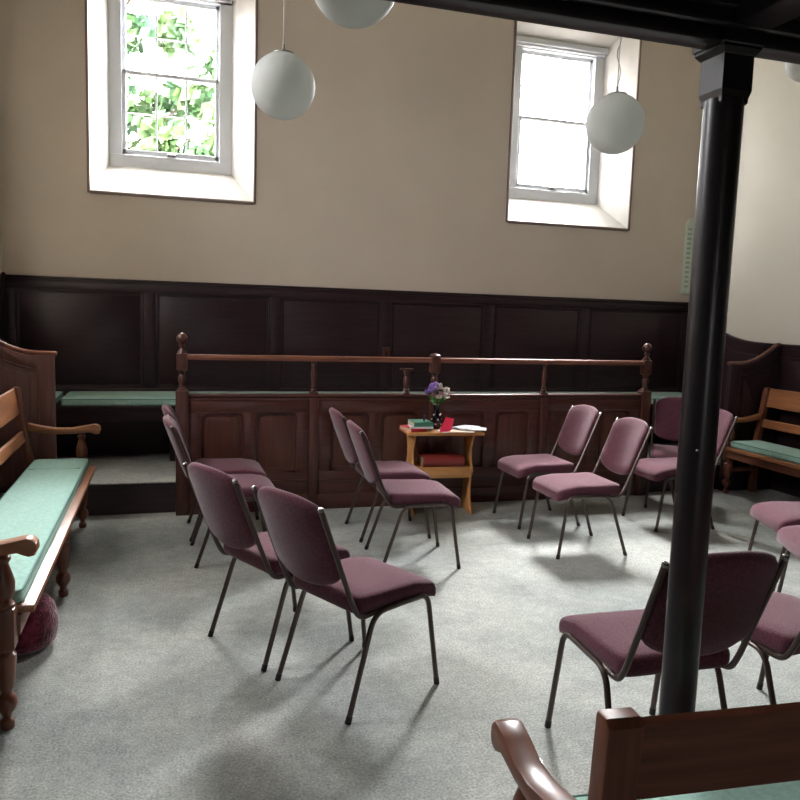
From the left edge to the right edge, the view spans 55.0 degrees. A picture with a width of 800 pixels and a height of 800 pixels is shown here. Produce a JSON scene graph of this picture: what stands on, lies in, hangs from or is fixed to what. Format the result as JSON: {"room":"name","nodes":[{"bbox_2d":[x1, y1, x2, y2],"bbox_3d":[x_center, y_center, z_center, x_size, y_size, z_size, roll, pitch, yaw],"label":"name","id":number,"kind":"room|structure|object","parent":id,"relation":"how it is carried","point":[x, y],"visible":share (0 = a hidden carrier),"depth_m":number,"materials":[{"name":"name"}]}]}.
{"room":"house of worship","nodes":[
{"label":"house of worship","id":0,"kind":"room"},
{"bbox_2d":[0,227,1,273],"bbox_3d":[-2.007,-1.192,1.306,0.460,5.000,10.320,0,7,-17],"label":"wall","id":1,"kind":"structure","parent":0,"point":[0,227],"depth_m":6.32,"materials":[{"name":"beige paint"}]},
{"bbox_2d":[0,272,6,342],"bbox_3d":[-1.751,0.448,1.351,0.050,1.750,10.710,0,7,-17],"label":"trim","id":2,"kind":"structure","parent":1,"relation":"attached to","point":[3,336],"depth_m":6.27,"materials":[{"name":"brown wood"}]},
{"bbox_2d":[0,0,702,301],"bbox_3d":[-0.118,-1.837,7.470,7.650,5.000,0.460,0,7,-17],"label":"wall","id":3,"kind":"structure","parent":0,"point":[393,176],"depth_m":7.08,"materials":[{"name":"beige paint"}]},
{"bbox_2d":[85,0,257,204],"bbox_3d":[-1.993,-2.830,6.769,1.404,2.136,0.476,0,7,-17],"label":"window","id":4,"kind":"structure","parent":3,"relation":"in","point":[119,155],"depth_m":6.89,"materials":[{"name":"white paint"}]},
{"bbox_2d":[5,274,688,395],"bbox_3d":[-0.094,-0.299,7.400,6.730,1.502,0.050,0,7,-17],"label":"wall paneling","id":5,"kind":"structure","parent":3,"relation":"attached to","point":[106,334],"depth_m":7.19,"materials":[{"name":"brown wood"}]},
{"bbox_2d":[382,347,389,356],"bbox_3d":[-0.135,-0.444,7.343,0.070,0.120,0.036,0,7,-17],"label":"box","id":6,"kind":"object","parent":3,"relation":"attached to","point":[385,350],"visible":0.76,"depth_m":7.33,"materials":[{"name":"brown wood"}]},
{"bbox_2d":[505,21,641,230],"bbox_3d":[1.682,-2.837,7.882,1.404,2.136,0.476,0,7,-17],"label":"window","id":7,"kind":"structure","parent":3,"relation":"in","point":[594,56],"depth_m":7.98,"materials":[{"name":"white paint"}]},
{"bbox_2d":[680,218,694,293],"bbox_3d":[3.107,-1.537,8.225,0.160,0.800,0.034,0,7,-17],"label":"wall plaque","id":8,"kind":"object","parent":3,"relation":"attached to","point":[689,227],"visible":0.65,"depth_m":8.20,"materials":[{"name":"grey plastic"}]},
{"bbox_2d":[0,489,799,799],"bbox_3d":[1.351,1.333,2.638,7.930,0.100,11.520,0,7,-17],"label":"floor","id":9,"kind":"structure","parent":0,"point":[132,697],"depth_m":3.32,"materials":[{"name":"grey carpet"}]},
{"bbox_2d":[0,340,57,498],"bbox_3d":[-2.641,0.165,5.274,0.550,1.360,0.052,0,7,-17],"label":"wood panel","id":10,"kind":"object","parent":9,"relation":"on","point":[32,371],"visible":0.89,"depth_m":5.27,"materials":[{"name":"brown wood"}]},
{"bbox_2d":[15,592,57,655],"bbox_3d":[-1.676,0.977,3.402,0.296,0.237,0.296,-3,8,-34],"label":"pouf","id":11,"kind":"object","parent":9,"relation":"on","point":[40,629],"visible":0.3,"depth_m":3.33,"materials":[{"name":"red fabric"}]},
{"bbox_2d":[0,387,100,730],"bbox_3d":[-1.918,0.548,3.907,0.543,0.958,2.720,0,7,-17],"label":"bench","id":12,"kind":"object","parent":9,"relation":"on","point":[14,616],"visible":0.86,"depth_m":3.19,"materials":[{"name":"brown wood"}]},
{"bbox_2d":[0,458,88,602],"bbox_3d":[-1.885,0.561,3.918,0.338,0.060,2.518,0,7,-17],"label":"bench cushion","id":13,"kind":"object","parent":12,"relation":"on","point":[39,500],"visible":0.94,"depth_m":3.89,"materials":[{"name":"green fabric"}]},
{"bbox_2d":[162,404,266,541],"bbox_3d":[-1.265,0.465,5.220,0.674,0.874,0.472,0,7,-17],"label":"chair","id":14,"kind":"object","parent":9,"relation":"on","point":[226,465],"visible":0.38,"depth_m":5.19,"materials":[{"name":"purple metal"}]},
{"bbox_2d":[163,415,274,568],"bbox_3d":[-1.102,0.528,4.717,0.674,0.874,0.472,0,7,-18],"label":"chair","id":15,"kind":"object","parent":9,"relation":"on","point":[246,481],"visible":0.38,"depth_m":4.56,"materials":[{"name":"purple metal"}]},
{"bbox_2d":[182,462,353,671],"bbox_3d":[-0.602,0.686,3.477,0.674,0.874,0.472,-4,9,-43],"label":"chair","id":16,"kind":"object","parent":9,"relation":"on","point":[220,497],"visible":0.69,"depth_m":3.26,"materials":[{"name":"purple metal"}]},
{"bbox_2d":[251,485,439,724],"bbox_3d":[-0.223,0.744,3.080,0.674,0.874,0.472,-4,9,-44],"label":"chair","id":17,"kind":"object","parent":9,"relation":"on","point":[299,532],"visible":1,"depth_m":2.91,"materials":[{"name":"fabric"}]},
{"bbox_2d":[329,407,430,542],"bbox_3d":[-0.160,0.489,5.323,0.674,0.874,0.472,0,7,-17],"label":"chair","id":18,"kind":"object","parent":9,"relation":"on","point":[395,469],"visible":0.61,"depth_m":5.18,"materials":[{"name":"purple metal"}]},
{"bbox_2d":[57,442,719,515],"bbox_3d":[0.066,0.636,6.876,6.650,0.235,1.290,0,7,-17],"label":"raised platform","id":19,"kind":"object","parent":9,"relation":"on","point":[120,483],"visible":0.02,"depth_m":5.68,"materials":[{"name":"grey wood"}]},
{"bbox_2d":[56,400,677,460],"bbox_3d":[-0.024,0.244,7.172,6.650,0.470,0.586,0,7,-17],"label":"bench","id":20,"kind":"object","parent":19,"relation":"on","point":[124,429],"visible":0.05,"depth_m":6.54,"materials":[{"name":"brown wood"}]},
{"bbox_2d":[56,391,63,404],"bbox_3d":[-2.944,0.000,6.116,0.408,0.064,0.808,0,7,-17],"label":"bench cushion","id":21,"kind":"object","parent":20,"relation":"on","point":[59,394],"visible":0.18,"depth_m":6.32,"materials":[{"name":"green fabric"}]},
{"bbox_2d":[61,391,175,405],"bbox_3d":[-2.247,0.017,6.166,0.861,0.065,0.982,0,7,-17],"label":"bench cushion","id":22,"kind":"object","parent":20,"relation":"on","point":[115,398],"depth_m":6.24,"materials":[{"name":"green fabric"}]},
{"bbox_2d":[189,391,310,392],"bbox_3d":[-1.335,-0.040,6.917,1.083,0.065,0.093,0,7,-17],"label":"bench cushion","id":23,"kind":"object","parent":20,"relation":"on","point":[189,391],"depth_m":6.91,"materials":[{"name":"green fabric"}]},
{"bbox_2d":[651,392,681,403],"bbox_3d":[2.650,0.008,7.632,1.006,0.065,0.931,0,7,-17],"label":"bench cushion","id":24,"kind":"object","parent":20,"relation":"on","point":[657,395],"depth_m":7.88,"materials":[{"name":"green fabric"}]},
{"bbox_2d":[347,420,460,568],"bbox_3d":[0.001,0.561,4.737,0.674,0.874,0.472,0,7,-14],"label":"chair","id":25,"kind":"object","parent":9,"relation":"on","point":[405,494],"visible":0.99,"depth_m":4.58,"materials":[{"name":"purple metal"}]},
{"bbox_2d":[175,333,651,515],"bbox_3d":[0.266,0.175,6.138,3.946,1.332,0.090,0,7,-17],"label":"barrier","id":26,"kind":"object","parent":9,"relation":"on","point":[293,438],"depth_m":5.99,"materials":[{"name":"brown wood"}]},
{"bbox_2d":[400,427,484,515],"bbox_3d":[0.310,0.546,5.950,0.600,0.640,0.300,0,7,-13],"label":"side table","id":27,"kind":"object","parent":9,"relation":"on","point":[465,472],"visible":0.64,"depth_m":5.87,"materials":[{"name":"brown wood"}]},
{"bbox_2d":[399,425,425,432],"bbox_3d":[0.096,0.215,5.840,0.130,0.028,0.200,-1,7,-27],"label":"book","id":28,"kind":"object","parent":27,"relation":"on","point":[403,427],"visible":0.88,"depth_m":5.77,"materials":[{"name":"red paper"}]},
{"bbox_2d":[407,424,432,428],"bbox_3d":[0.154,0.197,5.835,0.170,0.014,0.200,1,7,-7],"label":"book","id":29,"kind":"object","parent":28,"relation":"on","point":[409,425],"visible":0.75,"depth_m":5.74,"materials":[{"name":"white paper"}]},
{"bbox_2d":[407,419,432,426],"bbox_3d":[0.154,0.174,5.838,0.150,0.030,0.190,0,7,-16],"label":"book","id":30,"kind":"object","parent":29,"relation":"on","point":[414,422],"visible":1,"depth_m":5.76,"materials":[{"name":"green paper"}]},
{"bbox_2d":[425,382,450,428],"bbox_3d":[0.280,0.035,5.948,0.216,0.374,0.138,0,7,-17],"label":"vase","id":31,"kind":"object","parent":27,"relation":"on","point":[436,418],"visible":0.97,"depth_m":5.92,"materials":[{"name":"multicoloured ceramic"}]},
{"bbox_2d":[417,452,464,466],"bbox_3d":[0.312,0.460,5.920,0.320,0.078,0.208,0,7,-13],"label":"book","id":32,"kind":"object","parent":27,"relation":"on","point":[425,459],"visible":1,"depth_m":5.84,"materials":[{"name":"red paper"}]},
{"bbox_2d":[414,462,470,468],"bbox_3d":[0.302,0.504,5.943,0.446,0.015,0.220,0,7,-13],"label":"shelf","id":33,"kind":"object","parent":27,"relation":"attached to","point":[467,465],"depth_m":5.86,"materials":[{"name":"brown wood"}]},
{"bbox_2d":[439,417,453,431],"bbox_3d":[0.347,0.182,5.816,0.130,0.110,0.050,-1,7,-21],"label":"folded card","id":34,"kind":"object","parent":27,"relation":"on","point":[447,425],"visible":1,"depth_m":5.80,"materials":[{"name":"red paper"}]},
{"bbox_3d":[0.397,0.236,5.849,0.200,0.004,0.140,-1,7,-24],"label":"leaflet","id":35,"kind":"object","parent":27,"relation":"on","visible":0},
{"bbox_2d":[448,429,474,432],"bbox_3d":[0.459,0.234,5.847,0.200,0.004,0.140,1,7,-4],"label":"leaflet","id":36,"kind":"object","parent":35,"relation":"on","point":[452,430],"visible":0.71,"depth_m":5.81,"materials":[{"name":"beige paper"}]},
{"bbox_3d":[0.480,0.216,5.979,0.200,0.003,0.140,-4,9,-41],"label":"leaflet","id":37,"kind":"object","parent":27,"relation":"on","visible":0},
{"bbox_3d":[0.530,0.219,5.939,0.200,0.003,0.140,-1,7,-27],"label":"leaflet","id":38,"kind":"object","parent":37,"relation":"on","visible":0},
{"bbox_2d":[460,427,485,430],"bbox_3d":[0.563,0.220,5.906,0.200,0.004,0.140,3,7,7],"label":"leaflet","id":39,"kind":"object","parent":38,"relation":"on","point":[478,428],"visible":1,"depth_m":5.86,"materials":[{"name":"white paper"}]},
{"bbox_2d":[452,424,480,428],"bbox_3d":[0.516,0.209,5.955,0.140,0.004,0.200,6,8,34],"label":"leaflet","id":40,"kind":"object","parent":39,"relation":"on","point":[465,426],"visible":1,"depth_m":5.95,"materials":[{"name":"white paper"}]},
{"bbox_2d":[493,405,601,529],"bbox_3d":[1.121,0.475,5.806,0.674,0.874,0.472,0,7,-17],"label":"chair","id":41,"kind":"object","parent":9,"relation":"on","point":[580,424],"visible":0.92,"depth_m":5.73,"materials":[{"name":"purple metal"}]},
{"bbox_2d":[527,417,652,559],"bbox_3d":[1.275,0.557,5.141,0.674,0.874,0.472,0,7,-15],"label":"chair","id":42,"kind":"object","parent":9,"relation":"on","point":[627,439],"visible":1,"depth_m":5.06,"materials":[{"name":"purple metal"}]},
{"bbox_2d":[491,702,799,799],"bbox_3d":[1.404,0.954,1.799,2.400,0.846,0.394,0,7,-13],"label":"bench","id":43,"kind":"object","parent":9,"relation":"on","point":[635,757],"visible":1,"depth_m":1.38,"materials":[{"name":"brown wood"}]},
{"bbox_2d":[572,780,799,799],"bbox_3d":[1.403,0.911,1.804,2.198,0.059,0.238,0,7,-13],"label":"bench cushion","id":44,"kind":"object","parent":43,"relation":"on","point":[790,790],"visible":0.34,"depth_m":1.70,"materials":[{"name":"green fabric"}]},
{"bbox_2d":[644,397,681,507],"bbox_3d":[2.340,0.437,6.487,0.472,0.874,0.674,4,7,18],"label":"chair","id":45,"kind":"object","parent":9,"relation":"on","point":[667,410],"visible":0.48,"depth_m":6.68,"materials":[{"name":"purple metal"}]},
{"bbox_2d":[544,551,789,727],"bbox_3d":[0.870,0.837,2.587,0.472,0.874,0.674,0,7,-15],"label":"chair","id":46,"kind":"object","parent":9,"relation":"on","point":[740,585],"visible":0.8,"depth_m":2.38,"materials":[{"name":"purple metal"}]},
{"bbox_2d":[622,409,737,531],"bbox_3d":[2.133,0.504,5.842,0.674,0.874,0.472,0,7,-15],"label":"chair","id":47,"kind":"object","parent":9,"relation":"on","point":[654,469],"visible":0.51,"depth_m":5.70,"materials":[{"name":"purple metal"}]},
{"bbox_2d":[658,27,766,714],"bbox_3d":[0.781,0.205,2.035,0.140,2.240,0.140,0,7,-17],"label":"pillar","id":48,"kind":"structure","parent":9,"relation":"on","point":[727,67],"depth_m":1.96,"materials":[{"name":"black metal"}]},
{"bbox_2d":[718,343,781,490],"bbox_3d":[3.201,0.153,7.043,0.559,1.360,0.052,0,7,-17],"label":"wood panel","id":49,"kind":"object","parent":9,"relation":"on","point":[746,380],"visible":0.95,"depth_m":7.01,"materials":[{"name":"brown wood"}]},
{"bbox_2d":[722,387,799,493],"bbox_3d":[3.469,0.519,5.693,0.533,0.958,2.700,0,7,-17],"label":"bench","id":50,"kind":"object","parent":9,"relation":"on","point":[773,398],"visible":0.7,"depth_m":6.82,"materials":[{"name":"brown wood"}]},
{"bbox_2d":[730,440,799,463],"bbox_3d":[3.435,0.532,5.685,0.328,0.059,2.498,0,7,-17],"label":"bench cushion","id":51,"kind":"object","parent":50,"relation":"on","point":[790,454],"visible":1,"depth_m":6.46,"materials":[{"name":"green fabric"}]},
{"bbox_2d":[741,591,799,704],"bbox_3d":[1.463,0.831,2.806,0.472,0.874,0.674,-1,7,-25],"label":"chair","id":52,"kind":"object","parent":9,"relation":"on","point":[777,631],"visible":0.61,"depth_m":2.71,"materials":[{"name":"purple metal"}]},
{"bbox_2d":[747,501,799,592],"bbox_3d":[2.467,0.671,4.487,0.674,0.874,0.472,2,7,1],"label":"chair","id":53,"kind":"object","parent":9,"relation":"on","point":[776,515],"visible":0.74,"depth_m":4.47,"materials":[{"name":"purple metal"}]},
{"bbox_2d":[774,525,799,590],"bbox_3d":[2.349,0.730,3.934,0.674,0.874,0.472,3,7,7],"label":"chair","id":54,"kind":"object","parent":9,"relation":"on","point":[788,537],"visible":0.86,"depth_m":4.03,"materials":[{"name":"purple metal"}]},
{"bbox_2d":[726,58,799,344],"bbox_3d":[4.875,-1.207,3.389,0.460,5.000,10.320,0,7,-17],"label":"wall","id":55,"kind":"structure","parent":0,"point":[764,292],"depth_m":7.23,"materials":[{"name":"paint"}]},
{"bbox_2d":[385,0,799,63],"bbox_3d":[1.512,-1.046,2.090,6.730,0.360,0.260,0,7,-17],"label":"beam","id":56,"kind":"structure","parent":55,"relation":"attached to","point":[696,24],"depth_m":1.78,"materials":[{"name":"black paint"}]},
{"bbox_2d":[720,333,799,497],"bbox_3d":[4.643,0.434,3.287,0.050,1.750,10.710,0,7,-17],"label":"trim","id":57,"kind":"structure","parent":55,"relation":"attached to","point":[736,349],"depth_m":7.04,"materials":[{"name":"brown wood"}]},
{"bbox_3d":[1.516,-3.731,2.057,7.930,0.100,11.520,0,7,-17],"label":"ceiling","id":58,"kind":"structure","parent":0,"visible":0},
{"bbox_2d":[250,0,314,119],"bbox_3d":[-0.512,-2.607,3.473,0.300,2.587,0.300,0,7,-17],"label":"globe lamp","id":59,"kind":"object","parent":58,"relation":"hanging from","point":[282,84],"visible":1,"depth_m":3.50,"materials":[{"name":"white glass"}]},
{"bbox_2d":[315,0,393,28],"bbox_3d":[-0.115,-2.552,2.460,0.300,2.587,0.300,0,7,-17],"label":"globe lamp","id":60,"kind":"object","parent":58,"relation":"hanging from","point":[352,14],"visible":0.99,"depth_m":2.55,"materials":[{"name":"grey glass"}]},
{"bbox_2d":[585,37,644,153],"bbox_3d":[1.149,-2.579,3.843,0.300,2.619,0.300,0,7,-17],"label":"globe lamp","id":61,"kind":"object","parent":58,"relation":"hanging from","point":[615,122],"visible":0.98,"depth_m":3.87,"materials":[{"name":"grey glass"}]},
{"bbox_2d":[785,62,799,81],"bbox_3d":[3.239,-3.801,5.930,0.300,2.587,0.300,0,7,-17],"label":"globe lamp","id":62,"kind":"object","parent":58,"relation":"hanging from","point":[792,70],"visible":0.62,"depth_m":6.04,"materials":[{"name":"grey glass"}]},
{"label":"outside","id":63,"kind":"structure","parent":0,"visible":0},
{"bbox_3d":[-0.067,2.065,0.237,120.000,0.100,120.000,0,7,-17],"label":"ground","id":64,"kind":"structure","parent":63,"visible":0},
{"bbox_2d":[126,0,214,156],"bbox_3d":[-3.256,-6.297,11.971,6.610,13.642,6.757,6,8,30],"label":"tree","id":65,"kind":"object","parent":64,"relation":"on","point":[170,24],"visible":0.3,"depth_m":12.02,"materials":[{"name":"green plant"}]},
{"bbox_3d":[2.986,-0.561,-2.774,7.650,5.000,0.460,0,7,-17],"label":"wall","id":66,"kind":"structure","parent":0,"visible":0},
{"bbox_2d":[735,0,799,28],"bbox_3d":[1.536,-0.737,-0.466,0.180,0.270,4.805,0,7,-17],"label":"trim","id":67,"kind":"structure","parent":66,"relation":"attached to","point":[769,14],"depth_m":1.76,"materials":[{"name":"black paint"}]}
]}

